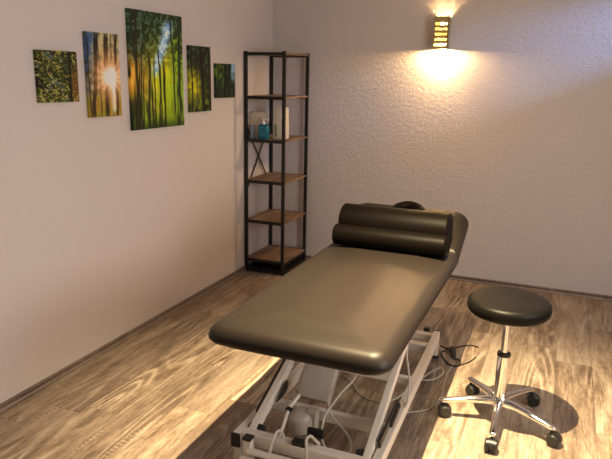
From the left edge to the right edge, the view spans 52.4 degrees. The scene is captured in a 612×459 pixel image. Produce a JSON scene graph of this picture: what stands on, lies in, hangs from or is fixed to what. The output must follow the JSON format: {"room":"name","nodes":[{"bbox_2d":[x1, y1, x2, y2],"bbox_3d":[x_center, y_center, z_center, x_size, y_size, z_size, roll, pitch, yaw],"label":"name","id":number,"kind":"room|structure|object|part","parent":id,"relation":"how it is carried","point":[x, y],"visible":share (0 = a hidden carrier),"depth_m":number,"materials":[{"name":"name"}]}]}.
{"room":"massage therapy room","nodes":[
{"label":"massage therapy room","id":0,"kind":"room"},
{"bbox_2d":[0,0,272,403],"bbox_3d":[-1.589,-0.306,2.593,0.150,2.500,6.400,7,15,22],"label":"wall","id":1,"kind":"structure","parent":0,"point":[106,226],"depth_m":3.55,"materials":[{"name":"paint"}]},
{"bbox_2d":[33,49,79,102],"bbox_3d":[-1.239,-0.761,3.099,0.019,0.249,0.268,7,15,22],"label":"print","id":2,"kind":"object","parent":1,"relation":"attached to","point":[56,72],"visible":1,"depth_m":3.08},
{"bbox_2d":[82,31,121,117],"bbox_3d":[-1.109,-0.843,3.401,0.019,0.444,0.261,7,15,22],"label":"print","id":3,"kind":"object","parent":1,"relation":"attached to","point":[101,50],"visible":1,"depth_m":3.38},
{"bbox_2d":[0,261,253,412],"bbox_3d":[-1.536,0.897,2.857,0.014,0.039,6.400,7,15,22],"label":"baseboard","id":4,"kind":"structure","parent":1,"relation":"attached to","point":[19,397],"depth_m":3.68,"materials":[{"name":"brown wood"}]},
{"bbox_2d":[125,8,183,130],"bbox_3d":[-0.919,-0.977,3.840,0.019,0.687,0.541,7,15,22],"label":"print","id":5,"kind":"object","parent":1,"relation":"attached to","point":[153,39],"visible":1,"depth_m":3.80},
{"bbox_2d":[187,45,210,111],"bbox_3d":[-0.734,-1.036,4.287,0.019,0.437,0.272,7,15,22],"label":"print","id":6,"kind":"object","parent":1,"relation":"attached to","point":[198,57],"visible":1,"depth_m":4.26},
{"bbox_2d":[214,63,234,97],"bbox_3d":[-0.601,-1.100,4.603,0.019,0.244,0.277,7,15,22],"label":"print","id":7,"kind":"object","parent":1,"relation":"attached to","point":[224,74],"visible":1,"depth_m":4.58},
{"bbox_2d":[0,260,611,458],"bbox_3d":[0.488,1.202,2.067,4.700,0.100,6.700,7,15,22],"label":"floor","id":8,"kind":"structure","parent":0,"point":[166,391],"depth_m":3.23,"materials":[{"name":"brown wood"}]},
{"bbox_2d":[244,51,309,275],"bbox_3d":[-0.243,-0.554,5.199,0.354,1.785,0.490,7,15,22],"label":"shelf unit","id":9,"kind":"object","parent":8,"relation":"on","point":[281,259],"visible":1,"depth_m":5.18,"materials":[{"name":"black metal"}]},
{"bbox_3d":[-0.485,-0.522,5.050,0.024,1.785,0.024,7,15,22],"label":"frame post","id":10,"kind":"part","parent":9,"relation":"part of","materials":[{"name":"black metal"}]},
{"bbox_2d":[250,125,253,137],"bbox_3d":[-0.435,-0.790,5.010,0.024,0.108,0.036,7,15,22],"label":"bottle","id":11,"kind":"object","parent":9,"relation":"on","point":[251,126],"visible":1,"depth_m":5.00,"materials":[{"name":"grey plastic"}]},
{"bbox_2d":[252,111,267,137],"bbox_3d":[-0.373,-0.847,5.034,0.115,0.210,0.050,7,15,22],"label":"box","id":12,"kind":"object","parent":9,"relation":"on","point":[257,116],"visible":0.59,"depth_m":5.01,"materials":[{"name":"beige cardboard"}]},
{"bbox_2d":[258,118,268,138],"bbox_3d":[-0.337,-0.805,4.965,0.090,0.162,0.050,7,15,22],"label":"pump bottle","id":13,"kind":"object","parent":9,"relation":"on","point":[263,129],"visible":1,"depth_m":4.95,"materials":[{"name":"teal plastic"}]},
{"bbox_3d":[-0.349,0.349,5.199,0.306,0.024,0.020,7,15,22],"label":"cross rail","id":14,"kind":"part","parent":9,"relation":"part of","materials":[{"name":"black metal"}]},
{"bbox_3d":[-0.347,0.265,5.179,0.306,0.024,0.018,7,15,22],"label":"cross rail","id":15,"kind":"part","parent":9,"relation":"part of","materials":[{"name":"black metal"}]},
{"bbox_3d":[-0.341,-0.057,5.099,0.306,0.024,0.018,7,15,22],"label":"cross rail","id":16,"kind":"part","parent":9,"relation":"part of","materials":[{"name":"black metal"}]},
{"bbox_3d":[-0.335,-0.379,5.020,0.306,0.024,0.018,7,15,22],"label":"cross rail","id":17,"kind":"part","parent":9,"relation":"part of","materials":[{"name":"black metal"}]},
{"bbox_3d":[-0.329,-0.702,4.941,0.306,0.024,0.018,7,15,22],"label":"cross rail","id":18,"kind":"part","parent":9,"relation":"part of","materials":[{"name":"black metal"}]},
{"bbox_3d":[-0.322,-1.029,4.860,0.306,0.024,0.018,7,15,22],"label":"cross rail","id":19,"kind":"part","parent":9,"relation":"part of","materials":[{"name":"black metal"}]},
{"bbox_3d":[-0.316,-1.351,4.780,0.306,0.024,0.018,7,15,22],"label":"cross rail","id":20,"kind":"part","parent":9,"relation":"part of","materials":[{"name":"black metal"}]},
{"bbox_3d":[-0.307,-0.622,5.469,0.024,1.785,0.024,7,15,22],"label":"frame post","id":21,"kind":"part","parent":9,"relation":"part of","materials":[{"name":"black metal"}]},
{"bbox_3d":[-0.259,0.283,5.405,0.306,0.012,0.442,7,15,22],"label":"panel","id":22,"kind":"part","parent":9,"relation":"part of","materials":[{"name":"brown wood"}]},
{"bbox_2d":[273,122,288,138],"bbox_3d":[-0.202,-0.800,5.011,0.102,0.135,0.091,7,15,22],"label":"carton","id":23,"kind":"object","parent":9,"relation":"on","point":[277,126],"visible":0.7,"depth_m":4.98,"materials":[{"name":"white cardboard"}]},
{"bbox_2d":[274,107,288,121],"bbox_3d":[-0.195,-0.921,4.979,0.092,0.113,0.080,7,15,22],"label":"carton","id":24,"kind":"object","parent":23,"relation":"on","point":[277,110],"visible":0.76,"depth_m":4.95,"materials":[{"name":"white cardboard"}]},
{"bbox_3d":[-0.180,-0.486,4.928,0.024,1.785,0.024,7,15,22],"label":"frame post","id":25,"kind":"part","parent":9,"relation":"part of","materials":[{"name":"black metal"}]},
{"bbox_3d":[-0.138,-1.451,5.199,0.306,0.024,0.018,7,15,22],"label":"cross rail","id":26,"kind":"part","parent":9,"relation":"part of","materials":[{"name":"black metal"}]},
{"bbox_3d":[-0.107,0.317,5.348,0.020,0.024,0.442,7,15,22],"label":"cross rail","id":27,"kind":"part","parent":9,"relation":"part of","materials":[{"name":"black metal"}]},
{"bbox_3d":[-0.106,0.249,5.331,0.020,0.028,0.442,7,15,22],"label":"cross rail","id":28,"kind":"part","parent":9,"relation":"part of","materials":[{"name":"black metal"}]},
{"bbox_3d":[-0.002,-0.586,5.347,0.024,1.785,0.024,7,15,22],"label":"frame post","id":29,"kind":"part","parent":9,"relation":"part of","materials":[{"name":"black metal"}]},
{"bbox_2d":[208,203,468,458],"bbox_3d":[0.273,0.471,2.994,0.711,0.869,1.793,7,15,22],"label":"massage table","id":30,"kind":"object","parent":8,"relation":"on","point":[355,310],"visible":0.88,"depth_m":2.57,"materials":[{"name":"black leather"}]},
{"bbox_3d":[-0.286,0.940,2.628,0.028,0.085,0.028,7,15,22],"label":"foot post","id":31,"kind":"part","parent":30,"relation":"part of","materials":[{"name":"white metal"}]},
{"bbox_3d":[-0.238,0.928,2.561,0.034,0.150,0.034,7,15,22],"label":"upright post","id":32,"kind":"part","parent":30,"relation":"part of","materials":[{"name":"white metal"}]},
{"bbox_3d":[-0.204,0.845,2.650,0.070,0.047,0.038,7,15,22],"label":"pivot knob","id":33,"kind":"part","parent":30,"relation":"part of","materials":[{"name":"black plastic"}]},
{"bbox_3d":[-0.008,0.931,2.454,0.500,0.028,0.028,7,15,22],"label":"tilt rod","id":34,"kind":"part","parent":30,"relation":"part of","materials":[{"name":"white metal"}]},
{"bbox_3d":[-0.016,0.722,3.243,0.036,0.057,1.440,7,15,22],"label":"rail","id":35,"kind":"part","parent":30,"relation":"part of","materials":[{"name":"white metal"}]},
{"bbox_3d":[0.004,0.506,3.107,0.030,0.513,1.219,7,15,22],"label":"lifting arm","id":36,"kind":"part","parent":30,"relation":"part of"},
{"bbox_3d":[-0.109,0.730,2.805,0.008,0.058,0.120,7,15,22],"label":"locking plate","id":37,"kind":"part","parent":30,"relation":"part of","materials":[{"name":"black plastic"}]},
{"bbox_3d":[-0.071,0.819,2.765,0.041,0.154,0.317,7,15,24],"label":"actuator rod","id":38,"kind":"part","parent":30,"relation":"part of","materials":[{"name":"silver metal"}]},
{"bbox_3d":[-0.026,0.865,2.512,0.060,0.030,0.035,7,15,22],"label":"motor mount","id":39,"kind":"part","parent":30,"relation":"part of","materials":[{"name":"black plastic"}]},
{"bbox_3d":[-0.020,0.846,2.762,0.125,0.103,0.125,7,15,22],"label":"actuator motor","id":40,"kind":"part","parent":30,"relation":"part of","materials":[{"name":"grey plastic"}]},
{"bbox_3d":[0.075,0.510,3.152,0.026,0.437,0.589,7,15,22],"label":"linkage arm","id":41,"kind":"part","parent":30,"relation":"part of"},
{"bbox_3d":[0.040,0.842,2.575,0.070,0.035,0.020,7,15,22],"label":"motor mount","id":42,"kind":"part","parent":30,"relation":"part of","materials":[{"name":"black plastic"}]},
{"bbox_3d":[0.218,0.894,2.482,0.038,0.044,0.038,7,15,22],"label":"pivot knob","id":43,"kind":"part","parent":30,"relation":"part of","materials":[{"name":"black plastic"}]},
{"bbox_3d":[0.455,0.559,2.927,0.030,0.513,1.220,6,15,20],"label":"lifting arm","id":44,"kind":"part","parent":30,"relation":"part of"},
{"bbox_3d":[0.352,0.814,2.611,0.026,0.078,0.284,7,15,22],"label":"foot lever","id":45,"kind":"part","parent":30,"relation":"part of","materials":[{"name":"black plastic"}]},
{"bbox_2d":[332,223,447,256],"bbox_3d":[0.428,0.053,3.212,0.598,0.110,0.110,7,15,22],"label":"bolster","id":46,"kind":"object","parent":30,"relation":"on","point":[342,234],"visible":1,"depth_m":3.16,"materials":[{"name":"black leather"}]},
{"bbox_2d":[338,203,452,247],"bbox_3d":[0.477,-0.020,3.335,0.590,0.192,0.192,7,15,22],"label":"bolster","id":47,"kind":"object","parent":30,"relation":"on","point":[430,222],"visible":0.74,"depth_m":3.25,"materials":[{"name":"black leather"}]},
{"bbox_3d":[0.513,0.784,3.032,0.036,0.057,1.440,6,15,20],"label":"rail","id":48,"kind":"part","parent":30,"relation":"part of","materials":[{"name":"white metal"}]},
{"bbox_2d":[392,201,424,210],"bbox_3d":[0.569,-0.087,3.523,0.214,0.122,0.226,7,15,22],"label":"cushion","id":49,"kind":"object","parent":30,"relation":"on","point":[413,205],"visible":0.29,"depth_m":3.56,"materials":[{"name":"black leather"}]},
{"bbox_3d":[0.765,0.702,3.677,0.028,0.085,0.028,7,15,22],"label":"foot post","id":50,"kind":"part","parent":30,"relation":"part of","materials":[{"name":"white metal"}]},
{"bbox_2d":[440,345,477,366],"bbox_3d":[0.902,0.732,3.720,0.228,0.040,0.342,7,15,22],"label":"cable","id":51,"kind":"object","parent":8,"relation":"on","point":[452,350],"visible":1,"depth_m":3.69,"materials":[{"name":"black plastic"}]},
{"bbox_2d":[449,346,455,357],"bbox_3d":[0.879,0.734,3.709,0.040,0.040,0.128,1,14,1],"label":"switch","id":52,"kind":"object","parent":51,"relation":"attached to","point":[452,350],"depth_m":3.71,"materials":[{"name":"black plastic"}]},
{"bbox_3d":[0.946,0.720,3.813,0.234,0.018,0.071,0,14,-4],"label":"cord","id":53,"kind":"part","parent":51,"relation":"part of","materials":[{"name":"black rubber"}]},
{"bbox_2d":[438,287,561,453],"bbox_3d":[0.928,0.625,2.914,0.572,0.633,0.574,7,15,22],"label":"stool","id":54,"kind":"object","parent":8,"relation":"on","point":[508,307],"visible":1,"depth_m":2.88,"materials":[{"name":"black leather"}]},
{"bbox_2d":[438,403,451,409],"bbox_3d":[0.679,0.863,3.039,0.065,0.026,0.026,2,14,2],"label":"caster","id":55,"kind":"object","parent":54,"relation":"attached to","point":[442,406],"depth_m":3.02,"materials":[{"name":"plastic"}]},
{"bbox_3d":[0.778,0.821,3.011,0.264,0.052,0.042,3,14,8],"label":"arm","id":56,"kind":"part","parent":54,"relation":"part of","materials":[{"name":"silver metal"}]},
{"bbox_3d":[0.891,0.793,3.133,0.042,0.052,0.264,-3,14,-14],"label":"arm","id":57,"kind":"part","parent":54,"relation":"part of","materials":[{"name":"silver metal"}]},
{"bbox_2d":[487,437,494,447],"bbox_3d":[0.821,0.937,2.751,0.026,0.026,0.065,7,15,22],"label":"caster","id":58,"kind":"object","parent":54,"relation":"attached to","point":[491,440],"depth_m":2.73,"materials":[{"name":"plastic"}]},
{"bbox_3d":[0.871,0.862,2.854,0.042,0.052,0.264,7,15,22],"label":"arm","id":59,"kind":"part","parent":54,"relation":"part of","materials":[{"name":"silver metal"}]},
{"bbox_3d":[0.938,0.349,2.872,0.376,0.077,0.376,7,15,22],"label":"seat","id":60,"kind":"part","parent":54,"relation":"part of","materials":[{"name":"black leather"}]},
{"bbox_3d":[1.051,0.810,3.079,0.264,0.052,0.042,-9,17,-36],"label":"arm","id":61,"kind":"part","parent":54,"relation":"part of","materials":[{"name":"silver metal"}]},
{"bbox_3d":[1.033,0.857,2.884,0.042,0.052,0.264,-12,19,-42],"label":"arm","id":62,"kind":"part","parent":54,"relation":"part of","materials":[{"name":"silver metal"}]},
{"bbox_2d":[527,392,539,398],"bbox_3d":[1.155,0.844,3.154,0.065,0.026,0.026,4,14,12],"label":"caster","id":63,"kind":"object","parent":54,"relation":"attached to","point":[532,395],"depth_m":3.14,"materials":[{"name":"plastic"}]},
{"bbox_2d":[546,431,561,440],"bbox_3d":[1.121,0.929,2.806,0.065,0.026,0.026,13,18,41],"label":"caster","id":64,"kind":"object","parent":54,"relation":"attached to","point":[553,435],"depth_m":2.79,"materials":[{"name":"plastic"}]},
{"bbox_2d":[272,0,611,295],"bbox_3d":[1.766,-0.760,4.700,4.700,2.500,0.150,7,15,22],"label":"wall","id":65,"kind":"structure","parent":0,"point":[507,128],"depth_m":4.85,"materials":[{"name":"paint"}]},
{"bbox_2d":[433,16,451,49],"bbox_3d":[1.029,-1.484,4.702,0.108,0.235,0.100,7,15,22],"label":"wall lamp","id":66,"kind":"object","parent":65,"relation":"attached to","point":[442,24],"visible":1,"depth_m":4.67,"materials":[{"name":"gold metal"}]},
{"bbox_2d":[300,255,611,300],"bbox_3d":[1.718,0.452,4.918,4.386,0.039,0.014,7,15,22],"label":"baseboard","id":67,"kind":"structure","parent":65,"relation":"attached to","point":[452,277],"depth_m":4.89,"materials":[{"name":"brown wood"}]}
]}

